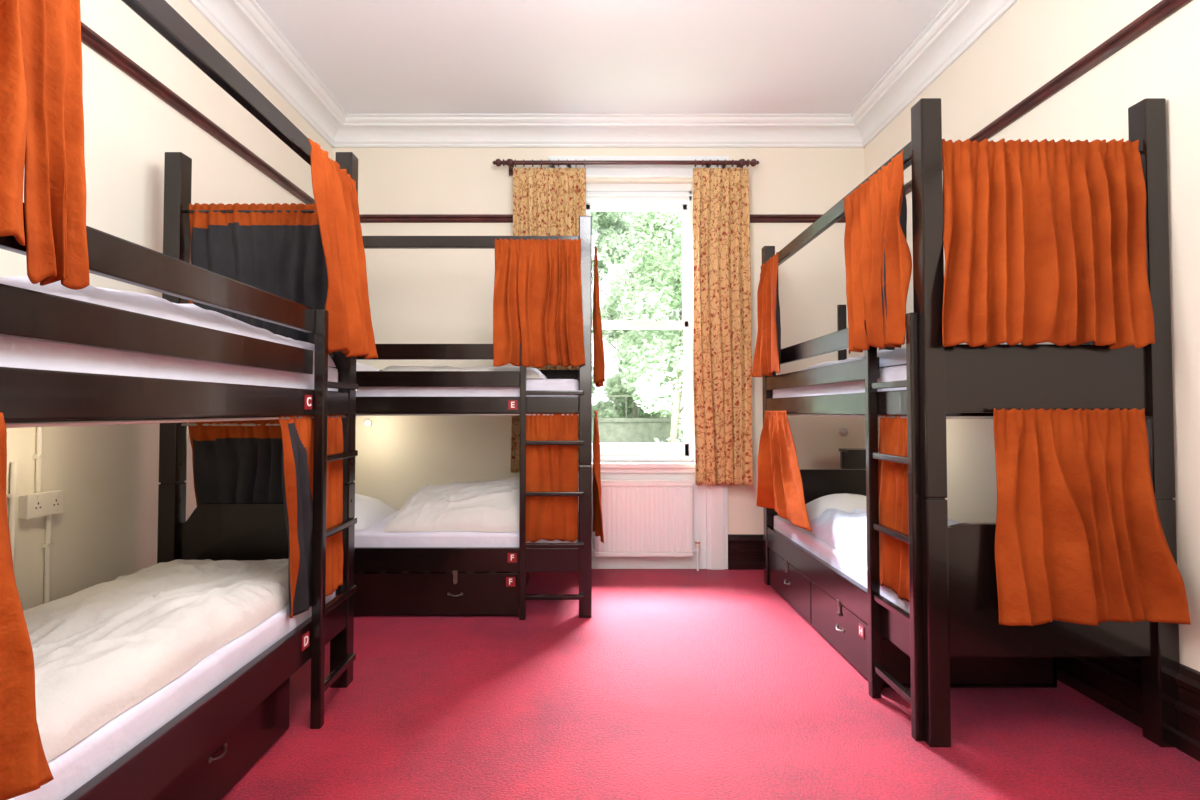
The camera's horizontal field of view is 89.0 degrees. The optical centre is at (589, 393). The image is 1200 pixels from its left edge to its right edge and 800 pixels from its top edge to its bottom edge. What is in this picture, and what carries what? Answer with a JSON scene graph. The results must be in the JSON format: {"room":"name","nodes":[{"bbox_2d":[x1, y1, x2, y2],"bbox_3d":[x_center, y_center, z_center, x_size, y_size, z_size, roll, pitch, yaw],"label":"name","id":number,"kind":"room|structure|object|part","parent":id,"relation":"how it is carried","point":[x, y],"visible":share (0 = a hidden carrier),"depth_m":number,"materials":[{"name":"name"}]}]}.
{"room":"dormitory","nodes":[
{"label":"dormitory","id":0,"kind":"room"},
{"bbox_2d":[0,0,331,610],"bbox_3d":[-2.130,-0.461,1.493,0.280,3.400,6.920,0,-2,0],"label":"wall","id":1,"kind":"structure","parent":0,"point":[106,530],"depth_m":2.63,"materials":[{"name":"beige paint"}]},
{"bbox_2d":[7,462,19,574],"bbox_3d":[-1.978,0.599,2.085,0.023,0.728,0.028,0,-2,0],"label":"conduit pipe","id":2,"kind":"object","parent":1,"relation":"attached to","point":[13,495],"visible":0.43,"depth_m":2.08,"materials":[{"name":"beige plastic"}]},
{"bbox_2d":[33,427,45,491],"bbox_3d":[-1.978,-0.145,2.200,0.023,0.994,0.028,0,-2,0],"label":"conduit pipe","id":3,"kind":"object","parent":1,"relation":"attached to","point":[39,456],"visible":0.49,"depth_m":2.18,"materials":[{"name":"beige plastic"}]},
{"bbox_2d":[18,490,63,518],"bbox_3d":[-1.968,0.395,2.190,0.042,0.085,0.146,0,-2,0],"label":"wall socket","id":4,"kind":"object","parent":1,"relation":"attached to","point":[35,505],"visible":0.98,"depth_m":2.17,"materials":[{"name":"beige plastic"}]},
{"bbox_2d":[42,515,53,602],"bbox_3d":[-1.978,0.703,2.222,0.023,0.527,0.028,0,-2,0],"label":"conduit pipe","id":5,"kind":"object","parent":1,"relation":"attached to","point":[48,544],"visible":0.48,"depth_m":2.22,"materials":[{"name":"beige plastic"}]},
{"bbox_2d":[81,22,314,204],"bbox_3d":[-1.973,-1.431,1.518,0.034,0.060,6.360,0,-2,0],"label":"rail","id":6,"kind":"object","parent":1,"relation":"attached to","point":[90,38],"depth_m":2.93,"materials":[{"name":"red wood"}]},
{"bbox_2d":[188,0,346,146],"bbox_3d":[-1.895,-2.072,1.535,0.190,0.174,6.360,0,-2,0],"label":"crown molding","id":7,"kind":"structure","parent":1,"relation":"attached to","point":[243,23],"depth_m":3.68,"materials":[{"name":"white paint"}]},
{"bbox_2d":[332,148,865,533],"bbox_3d":[0.065,-0.374,4.811,4.110,3.400,0.280,0,-2,0],"label":"wall","id":8,"kind":"structure","parent":0,"point":[417,296],"depth_m":4.68,"materials":[{"name":"beige paint"}]},
{"bbox_2d":[364,419,371,426],"bbox_3d":[-1.690,0.221,4.634,0.060,0.060,0.036,0,-2,0],"label":"wall lamp","id":9,"kind":"object","parent":8,"relation":"attached to","point":[367,422],"visible":1,"depth_m":4.63,"materials":[{"name":"metal"}]},
{"bbox_3d":[-1.690,0.221,4.626,0.048,0.048,0.020,0,-2,0],"label":"lamp shade","id":10,"kind":"part","parent":9,"relation":"part of","materials":[{"name":"beige"}]},
{"bbox_2d":[332,114,862,147],"bbox_3d":[0.065,-1.992,4.619,4.110,0.174,0.190,0,-2,0],"label":"crown molding","id":11,"kind":"structure","parent":8,"relation":"attached to","point":[357,130],"depth_m":4.65,"materials":[{"name":"white paint"}]},
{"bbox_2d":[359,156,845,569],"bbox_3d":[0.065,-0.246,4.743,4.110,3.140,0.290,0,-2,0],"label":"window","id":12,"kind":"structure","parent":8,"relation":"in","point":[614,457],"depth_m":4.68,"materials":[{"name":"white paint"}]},
{"bbox_3d":[0.370,0.559,4.647,1.000,0.075,0.140,0,-2,0],"label":"sill","id":13,"kind":"part","parent":12,"relation":"part of","materials":[{"name":"white paint"}]},
{"bbox_3d":[0.370,-1.013,4.861,0.810,1.000,0.035,0,-2,0],"label":"sash","id":14,"kind":"part","parent":12,"relation":"part of","materials":[{"name":"white paint"}]},
{"bbox_3d":[0.370,-0.045,4.785,0.810,1.060,0.035,0,-2,0],"label":"sash","id":15,"kind":"part","parent":12,"relation":"part of","materials":[{"name":"white paint"}]},
{"bbox_2d":[492,159,759,175],"bbox_3d":[0.270,-1.716,4.626,2.004,0.094,0.157,0,-2,0],"label":"pole","id":16,"kind":"object","parent":8,"relation":"attached to","point":[740,163],"visible":0.96,"depth_m":4.57,"materials":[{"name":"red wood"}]},
{"bbox_2d":[510,167,585,472],"bbox_3d":[-0.304,-0.557,4.541,0.563,2.285,0.092,0,-2,0],"label":"window curtain","id":17,"kind":"object","parent":16,"relation":"hanging from","point":[548,201],"visible":0.27,"depth_m":4.57,"materials":[{"name":"fabric"}]},
{"bbox_2d":[693,167,752,485],"bbox_3d":[0.986,-0.508,4.550,0.434,2.382,0.088,0,-2,4],"label":"window curtain","id":18,"kind":"object","parent":16,"relation":"hanging from","point":[722,348],"visible":1,"depth_m":4.55,"materials":[{"name":"fabric"}]},
{"bbox_2d":[592,479,699,570],"bbox_3d":[0.404,0.982,4.572,0.838,0.676,0.072,0,-2,0],"label":"radiator","id":19,"kind":"object","parent":8,"relation":"attached to","point":[641,518],"visible":0.89,"depth_m":4.54,"materials":[{"name":"white metal"}]},
{"bbox_2d":[601,479,692,481],"bbox_3d":[0.400,0.652,4.582,0.738,0.015,0.070,0,-2,0],"label":"grille","id":20,"kind":"object","parent":19,"relation":"attached to","point":[603,480],"depth_m":4.56,"materials":[{"name":"white metal"}]},
{"bbox_2d":[728,534,763,569],"bbox_3d":[1.580,1.194,4.610,1.080,0.255,0.040,0,-2,0],"label":"baseboard","id":21,"kind":"structure","parent":8,"relation":"attached to","point":[745,551],"depth_m":4.60,"materials":[{"name":"brown wood"}]},
{"bbox_2d":[839,428,847,436],"bbox_3d":[1.930,0.291,4.630,0.066,0.066,0.040,0,-2,0],"label":"wall lamp","id":22,"kind":"object","parent":8,"relation":"attached to","point":[843,432],"visible":1,"depth_m":4.62,"materials":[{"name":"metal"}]},
{"bbox_3d":[1.930,0.291,4.621,0.053,0.053,0.022,0,-2,0],"label":"lamp shade","id":23,"kind":"part","parent":22,"relation":"part of","materials":[{"name":"metal"}]},
{"bbox_2d":[255,0,948,113],"bbox_3d":[0.065,-2.211,1.538,4.670,0.100,6.920,0,-2,0],"label":"ceiling","id":24,"kind":"structure","parent":0,"point":[373,56],"depth_m":3.73,"materials":[{"name":"white paint"}]},
{"bbox_2d":[221,569,1199,799],"bbox_3d":[0.065,1.288,1.447,4.670,0.100,6.920,0,-2,0],"label":"floor","id":25,"kind":"structure","parent":0,"point":[678,684],"depth_m":2.37,"materials":[{"name":"red carpet"}]},
{"bbox_2d":[0,0,358,799],"bbox_3d":[-1.447,0.075,1.709,0.866,2.340,2.060,0,-2,0],"label":"bunk bed","id":26,"kind":"object","parent":25,"relation":"on","point":[202,752],"visible":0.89,"depth_m":1.84,"materials":[{"name":"black wood"}]},
{"bbox_2d":[0,0,26,245],"bbox_3d":[-1.002,-0.620,0.939,0.095,0.704,0.332,0,-2,0],"label":"curtain","id":27,"kind":"object","parent":26,"relation":"hanging from","point":[13,98],"visible":1,"depth_m":1.06,"materials":[{"name":"orange fabric"}]},
{"bbox_2d":[0,412,53,799],"bbox_3d":[-0.997,0.365,0.931,0.091,0.674,0.395,0,-2,5],"label":"curtain","id":28,"kind":"object","parent":26,"relation":"hanging from","point":[24,767],"visible":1,"depth_m":1.05,"materials":[{"name":"orange fabric"}]},
{"bbox_2d":[19,0,89,289],"bbox_3d":[-1.027,-0.584,1.160,0.046,0.764,0.152,0,-2,3],"label":"curtain","id":29,"kind":"object","parent":26,"relation":"hanging from","point":[54,169],"visible":0.96,"depth_m":1.17,"materials":[{"name":"orange fabric"}]},
{"bbox_3d":[-1.068,-0.141,1.542,0.028,0.092,1.565,0,-2,0],"label":"guard rail","id":30,"kind":"part","parent":26,"relation":"part of","materials":[{"name":"black wood"}]},
{"bbox_3d":[-1.068,-0.301,1.546,0.028,0.092,1.565,0,-2,0],"label":"guard rail","id":31,"kind":"part","parent":26,"relation":"part of","materials":[{"name":"black wood"}]},
{"bbox_2d":[0,336,337,390],"bbox_3d":[-1.465,-0.044,1.712,0.746,0.190,1.900,0,-2,0],"label":"mattress","id":32,"kind":"object","parent":26,"relation":"on","point":[14,352],"visible":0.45,"depth_m":1.46,"materials":[{"name":"white fabric"}]},
{"bbox_2d":[0,276,335,366],"bbox_3d":[-1.455,-0.203,1.896,0.710,0.132,1.500,0,-2,0],"label":"duvet","id":33,"kind":"object","parent":32,"relation":"on","point":[140,303],"visible":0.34,"depth_m":1.60,"materials":[{"name":"white fabric"}]},
{"bbox_2d":[8,590,335,799],"bbox_3d":[-1.465,0.853,1.688,0.746,0.185,1.900,0,-2,0],"label":"mattress","id":34,"kind":"object","parent":26,"relation":"on","point":[70,770],"visible":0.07,"depth_m":1.54,"materials":[{"name":"white fabric"}]},
{"bbox_2d":[23,559,288,761],"bbox_3d":[-1.464,0.690,1.692,0.736,0.140,1.874,0,-2,0],"label":"duvet","id":35,"kind":"object","parent":34,"relation":"on","point":[100,650],"visible":0.88,"depth_m":1.70,"materials":[{"name":"beige fabric"}]},
{"bbox_3d":[-1.841,0.101,2.701,0.077,2.340,0.075,0,-2,0],"label":"post","id":36,"kind":"part","parent":26,"relation":"part of","materials":[{"name":"black wood"}]},
{"bbox_3d":[-1.070,0.073,1.709,0.010,0.010,1.910,0,-2,0],"label":"curtain rod","id":37,"kind":"part","parent":26,"relation":"part of","materials":[{"name":"silver metal"}]},
{"bbox_3d":[-1.079,-0.945,1.735,0.033,0.070,1.910,0,-2,0],"label":"canopy rail","id":38,"kind":"part","parent":26,"relation":"part of","materials":[{"name":"black wood"}]},
{"bbox_3d":[-1.117,1.085,1.842,0.023,0.018,0.092,0,-2,0],"label":"handle","id":39,"kind":"part","parent":26,"relation":"part of","materials":[{"name":"silver metal"}]},
{"bbox_3d":[-1.442,1.116,1.902,0.635,0.244,0.769,0,-2,0],"label":"drawer","id":40,"kind":"part","parent":26,"relation":"part of","materials":[{"name":"brown wood"}]},
{"bbox_3d":[-1.465,0.136,2.697,0.680,0.010,0.010,0,-2,0],"label":"curtain rod","id":41,"kind":"part","parent":26,"relation":"part of","materials":[{"name":"silver metal"}]},
{"bbox_2d":[188,420,283,505],"bbox_3d":[-1.454,0.384,2.726,0.654,0.557,0.098,0,-2,0],"label":"curtain","id":42,"kind":"object","parent":26,"relation":"hanging from","point":[232,464],"visible":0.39,"depth_m":2.70,"materials":[{"name":"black fabric"}]},
{"bbox_3d":[-1.465,-0.814,2.722,0.680,0.014,0.014,0,-2,0],"label":"curtain rod","id":43,"kind":"part","parent":26,"relation":"part of","materials":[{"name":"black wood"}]},
{"bbox_2d":[189,203,332,353],"bbox_3d":[-1.458,-0.509,2.714,0.666,0.681,0.045,0,-2,0],"label":"curtain","id":44,"kind":"object","parent":26,"relation":"hanging from","point":[281,254],"visible":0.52,"depth_m":2.71,"materials":[{"name":"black fabric"}]},
{"bbox_3d":[-1.052,0.914,2.257,0.005,0.054,0.054,0,-2,0],"label":"letter plate","id":45,"kind":"part","parent":26,"relation":"part of","materials":[{"name":"red"}]},
{"bbox_3d":[-1.052,0.031,2.280,0.005,0.054,0.054,0,-2,0],"label":"letter plate","id":46,"kind":"part","parent":26,"relation":"part of","materials":[{"name":"red plastic"}]},
{"bbox_2d":[278,415,343,617],"bbox_3d":[-1.069,0.442,2.349,0.048,0.754,0.559,0,-2,0],"label":"curtain","id":47,"kind":"object","parent":26,"relation":"hanging from","point":[297,434],"visible":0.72,"depth_m":2.27,"materials":[{"name":"orange fabric"}]},
{"bbox_2d":[308,138,377,358],"bbox_3d":[-0.993,-0.542,2.512,0.088,0.777,0.572,0,-2,0],"label":"curtain","id":48,"kind":"object","parent":26,"relation":"hanging from","point":[350,329],"visible":1,"depth_m":2.46,"materials":[{"name":"orange fabric"}]},
{"bbox_3d":[-1.087,0.101,2.701,0.077,2.340,0.075,0,-2,0],"label":"post","id":49,"kind":"part","parent":26,"relation":"part of","materials":[{"name":"black wood"}]},
{"bbox_2d":[329,216,591,619],"bbox_3d":[-0.980,0.134,3.970,1.980,2.340,0.916,0,-2,0],"label":"bunk bed","id":50,"kind":"object","parent":25,"relation":"on","point":[388,580],"visible":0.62,"depth_m":3.54,"materials":[{"name":"black wood"}]},
{"bbox_3d":[-1.153,-0.247,3.576,1.485,0.092,0.028,0,-2,0],"label":"guard rail","id":51,"kind":"part","parent":50,"relation":"part of","materials":[{"name":"black wood"}]},
{"bbox_3d":[-1.153,-0.087,3.571,1.485,0.092,0.028,0,-2,0],"label":"guard rail","id":52,"kind":"part","parent":50,"relation":"part of","materials":[{"name":"black wood"}]},
{"bbox_3d":[-0.909,1.169,3.907,0.989,0.244,0.748,0,-2,0],"label":"drawer","id":53,"kind":"part","parent":50,"relation":"part of","materials":[{"name":"brown wood"}]},
{"bbox_2d":[354,511,578,546],"bbox_3d":[-0.980,0.913,3.967,1.820,0.185,0.796,0,-2,0],"label":"mattress","id":54,"kind":"object","parent":50,"relation":"on","point":[374,535],"visible":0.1,"depth_m":3.57,"materials":[{"name":"white fabric"}]},
{"bbox_2d":[355,494,396,529],"bbox_3d":[-1.590,0.741,3.992,0.460,0.158,0.680,0,-2,0],"label":"pillow","id":55,"kind":"object","parent":54,"relation":"on","point":[368,510],"visible":0.43,"depth_m":3.92,"materials":[{"name":"white fabric"}]},
{"bbox_2d":[384,477,519,531],"bbox_3d":[-0.781,0.682,3.952,0.890,0.274,0.744,0,-2,0],"label":"duvet","id":56,"kind":"object","parent":54,"relation":"on","point":[476,506],"visible":0.79,"depth_m":3.68,"materials":[{"name":"beige fabric"}]},
{"bbox_2d":[356,379,578,396],"bbox_3d":[-0.980,0.015,3.991,1.820,0.190,0.796,0,-2,0],"label":"mattress","id":57,"kind":"object","parent":50,"relation":"on","point":[531,384],"visible":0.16,"depth_m":3.59,"materials":[{"name":"white fabric"}]},
{"bbox_2d":[356,362,379,370],"bbox_3d":[-1.610,-0.151,4.015,0.460,0.141,0.660,0,-2,0],"label":"pillow","id":58,"kind":"object","parent":57,"relation":"on","point":[359,366],"visible":0.12,"depth_m":3.94,"materials":[{"name":"white fabric"}]},
{"bbox_2d":[382,365,546,378],"bbox_3d":[-0.790,-0.126,3.970,1.000,0.088,0.730,0,-2,0],"label":"duvet","id":59,"kind":"object","parent":57,"relation":"on","point":[531,373],"visible":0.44,"depth_m":3.64,"materials":[{"name":"beige fabric"}]},
{"bbox_3d":[-0.980,0.121,3.568,1.830,0.010,0.010,0,-2,0],"label":"curtain rod","id":60,"kind":"part","parent":50,"relation":"part of","materials":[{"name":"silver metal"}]},
{"bbox_3d":[-0.980,-0.896,3.603,1.830,0.070,0.033,0,-2,0],"label":"canopy rail","id":61,"kind":"part","parent":50,"relation":"part of","materials":[{"name":"black wood"}]},
{"bbox_3d":[-0.980,-0.129,4.417,1.830,0.090,0.028,0,-2,0],"label":"guard rail","id":62,"kind":"part","parent":50,"relation":"part of","materials":[{"name":"black wood"}]},
{"bbox_3d":[-0.460,1.088,3.532,0.054,0.054,0.005,0,-2,0],"label":"letter plate","id":63,"kind":"part","parent":50,"relation":"part of","materials":[{"name":"red plastic"}]},
{"bbox_3d":[-0.450,0.948,3.528,0.054,0.054,0.005,0,-2,0],"label":"letter plate","id":64,"kind":"part","parent":50,"relation":"part of","materials":[{"name":"red plastic"}]},
{"bbox_3d":[-0.450,0.064,3.551,0.054,0.054,0.005,0,-2,0],"label":"letter plate","id":65,"kind":"part","parent":50,"relation":"part of","materials":[{"name":"red plastic"}]},
{"bbox_2d":[493,238,584,367],"bbox_3d":[-0.292,-0.528,3.527,0.528,0.752,0.091,0,-2,0],"label":"curtain","id":66,"kind":"object","parent":50,"relation":"hanging from","point":[537,297],"visible":1,"depth_m":3.53,"materials":[{"name":"orange fabric"}]},
{"bbox_2d":[526,413,577,542],"bbox_3d":[-0.231,0.481,3.556,0.326,0.768,0.033,0,-2,-2],"label":"curtain","id":67,"kind":"object","parent":50,"relation":"hanging from","point":[549,468],"visible":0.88,"depth_m":3.56,"materials":[{"name":"orange fabric"}]},
{"bbox_3d":[-0.028,0.124,3.584,0.075,2.340,0.077,0,-2,0],"label":"post","id":68,"kind":"part","parent":50,"relation":"part of","materials":[{"name":"black wood"}]},
{"bbox_2d":[592,411,603,542],"bbox_3d":[0.050,0.501,3.958,0.070,0.787,0.734,0,-2,0],"label":"curtain","id":69,"kind":"object","parent":50,"relation":"hanging from","point":[597,509],"visible":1,"depth_m":3.68,"materials":[{"name":"orange fabric"}]},
{"bbox_2d":[593,246,604,387],"bbox_3d":[0.055,-0.468,3.992,0.082,0.828,0.766,0,-2,0],"label":"curtain","id":70,"kind":"object","parent":50,"relation":"hanging from","point":[599,362],"visible":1,"depth_m":3.66,"materials":[{"name":"orange fabric"}]},
{"bbox_2d":[762,98,1179,746],"bbox_3d":[1.639,0.115,3.238,0.931,2.340,2.080,0,-2,0],"label":"bunk bed","id":71,"kind":"object","parent":25,"relation":"on","point":[951,636],"visible":0.73,"depth_m":2.22,"materials":[{"name":"black wood"}]},
{"bbox_2d":[752,252,780,376],"bbox_3d":[1.163,-0.500,3.977,0.100,0.774,0.599,0,-2,0],"label":"curtain","id":72,"kind":"object","parent":71,"relation":"hanging from","point":[767,355],"visible":1,"depth_m":3.97,"materials":[{"name":"orange fabric"}]},
{"bbox_3d":[1.246,0.141,4.240,0.077,2.340,0.075,0,-2,0],"label":"post","id":73,"kind":"part","parent":71,"relation":"part of","materials":[{"name":"black wood"}]},
{"bbox_2d":[756,411,811,531],"bbox_3d":[1.158,0.422,3.669,0.125,0.643,0.921,0,-2,0],"label":"curtain","id":74,"kind":"object","parent":71,"relation":"hanging from","point":[779,484],"visible":1,"depth_m":3.71,"materials":[{"name":"orange fabric"}]},
{"bbox_3d":[1.603,1.165,3.774,0.763,0.244,0.784,0,-2,0],"label":"drawer","id":75,"kind":"part","parent":71,"relation":"part of","materials":[{"name":"brown wood"}]},
{"bbox_3d":[1.228,-0.252,3.415,0.028,0.092,1.595,0,-2,0],"label":"guard rail","id":76,"kind":"part","parent":71,"relation":"part of","materials":[{"name":"black wood"}]},
{"bbox_3d":[1.228,-0.092,3.411,0.028,0.092,1.595,0,-2,0],"label":"guard rail","id":77,"kind":"part","parent":71,"relation":"part of","materials":[{"name":"black wood"}]},
{"bbox_2d":[773,365,906,397],"bbox_3d":[1.657,-0.004,3.241,0.811,0.190,1.920,0,-2,0],"label":"mattress","id":78,"kind":"object","parent":71,"relation":"on","point":[895,373],"visible":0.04,"depth_m":3.00,"materials":[{"name":"white fabric"}]},
{"bbox_2d":[804,360,842,369],"bbox_3d":[1.670,-0.151,3.985,0.660,0.140,0.400,0,-2,0],"label":"pillow","id":79,"kind":"object","parent":78,"relation":"on","point":[839,360],"visible":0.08,"depth_m":3.94,"materials":[{"name":"white fabric"}]},
{"bbox_2d":[805,343,1006,369],"bbox_3d":[1.645,-0.157,3.055,0.770,0.101,1.300,0,-2,0],"label":"duvet","id":80,"kind":"object","parent":78,"relation":"on","point":[887,358],"visible":0.2,"depth_m":2.61,"materials":[{"name":"white fabric"}]},
{"bbox_2d":[774,515,909,612],"bbox_3d":[1.657,0.893,3.218,0.811,0.185,1.920,0,-2,0],"label":"mattress","id":81,"kind":"object","parent":71,"relation":"on","point":[854,569],"visible":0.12,"depth_m":3.16,"materials":[{"name":"white fabric"}]},
{"bbox_2d":[806,493,865,520],"bbox_3d":[1.670,0.731,3.942,0.660,0.174,0.420,0,-2,0],"label":"pillow","id":82,"kind":"object","parent":81,"relation":"on","point":[846,502],"visible":0.38,"depth_m":3.84,"materials":[{"name":"white fabric"}]},
{"bbox_2d":[807,508,959,564],"bbox_3d":[1.654,0.701,2.983,0.801,0.184,1.413,0,-2,0],"label":"duvet","id":83,"kind":"object","parent":81,"relation":"on","point":[844,531],"visible":0.16,"depth_m":3.17,"materials":[{"name":"white fabric"}]},
{"bbox_3d":[1.238,-0.905,3.265,0.033,0.070,1.930,0,-2,0],"label":"canopy rail","id":84,"kind":"part","parent":71,"relation":"part of","materials":[{"name":"black wood"}]},
{"bbox_3d":[1.230,0.113,3.238,0.010,0.010,1.930,0,-2,0],"label":"curtain rod","id":85,"kind":"part","parent":71,"relation":"part of","materials":[{"name":"silver metal"}]},
{"bbox_2d":[839,448,865,452],"bbox_3d":[1.867,0.384,4.146,0.295,0.020,0.150,0,-2,0],"label":"shelf","id":86,"kind":"object","parent":71,"relation":"attached to","point":[842,450],"depth_m":4.09,"materials":[{"name":"black wood"}]},
{"bbox_3d":[1.873,0.455,4.202,0.285,0.120,0.035,0,-2,0],"label":"headboard panel","id":87,"kind":"part","parent":71,"relation":"part of","materials":[{"name":"black wood"}]},
{"bbox_3d":[1.220,1.067,2.743,0.005,0.054,0.054,0,-2,0],"label":"letter plate","id":88,"kind":"part","parent":71,"relation":"part of","materials":[{"name":"red"}]},
{"bbox_2d":[844,150,911,353],"bbox_3d":[1.181,-0.550,2.569,0.096,0.749,0.572,0,-2,0],"label":"curtain","id":89,"kind":"object","parent":71,"relation":"hanging from","point":[878,260],"visible":1,"depth_m":2.47,"materials":[{"name":"orange fabric"}]},
{"bbox_3d":[2.067,0.141,4.240,0.077,2.340,0.075,0,-2,0],"label":"post","id":90,"kind":"part","parent":71,"relation":"part of","materials":[{"name":"black wood"}]},
{"bbox_2d":[878,415,909,602],"bbox_3d":[1.232,0.445,2.487,0.038,0.752,0.379,0,-2,4],"label":"curtain","id":91,"kind":"object","parent":71,"relation":"hanging from","point":[893,476],"visible":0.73,"depth_m":2.47,"materials":[{"name":"orange fabric"}]},
{"bbox_3d":[1.246,0.089,2.236,0.077,2.340,0.075,0,-2,0],"label":"post","id":92,"kind":"part","parent":71,"relation":"part of","materials":[{"name":"black wood"}]},
{"bbox_3d":[1.603,1.144,2.978,0.763,0.244,0.784,0,-2,0],"label":"drawer","id":93,"kind":"part","parent":71,"relation":"part of","materials":[{"name":"brown wood"}]},
{"bbox_3d":[1.657,0.087,2.239,0.745,0.010,0.010,0,-2,0],"label":"curtain rod","id":94,"kind":"part","parent":71,"relation":"part of","materials":[{"name":"silver metal"}]},
{"bbox_2d":[942,138,1154,348],"bbox_3d":[1.637,-0.550,2.198,0.773,0.780,0.126,0,-2,-1],"label":"curtain","id":95,"kind":"object","parent":71,"relation":"hanging from","point":[1044,240],"visible":1,"depth_m":2.21,"materials":[{"name":"orange fabric"}]},
{"bbox_2d":[993,408,1190,625],"bbox_3d":[1.740,0.429,2.143,0.630,0.758,0.113,0,-2,0],"label":"curtain","id":96,"kind":"object","parent":71,"relation":"hanging from","point":[1080,538],"visible":1,"depth_m":2.16,"materials":[{"name":"orange fabric"}]},
{"bbox_3d":[2.067,0.089,2.236,0.077,2.340,0.075,0,-2,0],"label":"post","id":97,"kind":"part","parent":71,"relation":"part of","materials":[{"name":"black wood"}]},
{"bbox_2d":[864,0,1199,671],"bbox_3d":[2.260,-0.461,1.493,0.280,3.400,6.920,0,-2,0],"label":"wall","id":98,"kind":"structure","parent":0,"point":[1033,42],"depth_m":2.57,"materials":[{"name":"beige paint"}]},
{"bbox_2d":[850,0,1018,147],"bbox_3d":[2.025,-2.072,1.535,0.190,0.174,6.360,0,-2,0],"label":"crown molding","id":99,"kind":"structure","parent":98,"relation":"attached to","point":[959,24],"depth_m":3.67,"materials":[{"name":"white paint"}]},
{"bbox_2d":[904,0,1192,194],"bbox_3d":[2.103,-1.431,1.518,0.034,0.060,6.360,0,-2,0],"label":"rail","id":100,"kind":"object","parent":98,"relation":"attached to","point":[1163,9],"depth_m":2.58,"materials":[{"name":"red wood"}]},
{"bbox_2d":[1056,657,1199,761],"bbox_3d":[2.100,1.093,1.452,0.040,0.290,6.360,0,-2,0],"label":"baseboard","id":101,"kind":"structure","parent":98,"relation":"attached to","point":[1114,683],"depth_m":2.38,"materials":[{"name":"brown wood"}]},
{"label":"outside","id":102,"kind":"structure","parent":0,"visible":0},
{"bbox_3d":[0.000,2.803,24.910,60.000,0.100,40.050,0,-2,0],"label":"ground","id":103,"kind":"structure","parent":102,"visible":0},
{"bbox_2d":[590,211,600,393],"bbox_3d":[-1.865,-2.361,19.764,4.035,9.966,3.884,1,-2,-40],"label":"tree","id":104,"kind":"object","parent":103,"relation":"on","point":[595,217],"visible":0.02,"depth_m":19.68,"materials":[{"name":"green plant"}]},
{"bbox_2d":[590,211,677,417],"bbox_3d":[1.313,-2.143,20.517,3.545,9.568,3.414,-1,-2,37],"label":"tree","id":105,"kind":"object","parent":103,"relation":"on","point":[609,227],"visible":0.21,"depth_m":20.37,"materials":[{"name":"green plant"}]},
{"bbox_2d":[592,395,683,442],"bbox_3d":[1.000,1.266,15.122,18.000,2.460,0.400,0,-2,0],"label":"fence","id":106,"kind":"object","parent":103,"relation":"on","point":[611,430],"depth_m":14.98,"materials":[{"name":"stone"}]},
{"bbox_2d":[597,211,683,442],"bbox_3d":[1.769,-1.216,12.046,3.565,7.286,3.334,0,-2,-16],"label":"tree","id":107,"kind":"object","parent":103,"relation":"on","point":[662,233],"visible":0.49,"depth_m":11.49,"materials":[{"name":"green plant"}]}
]}

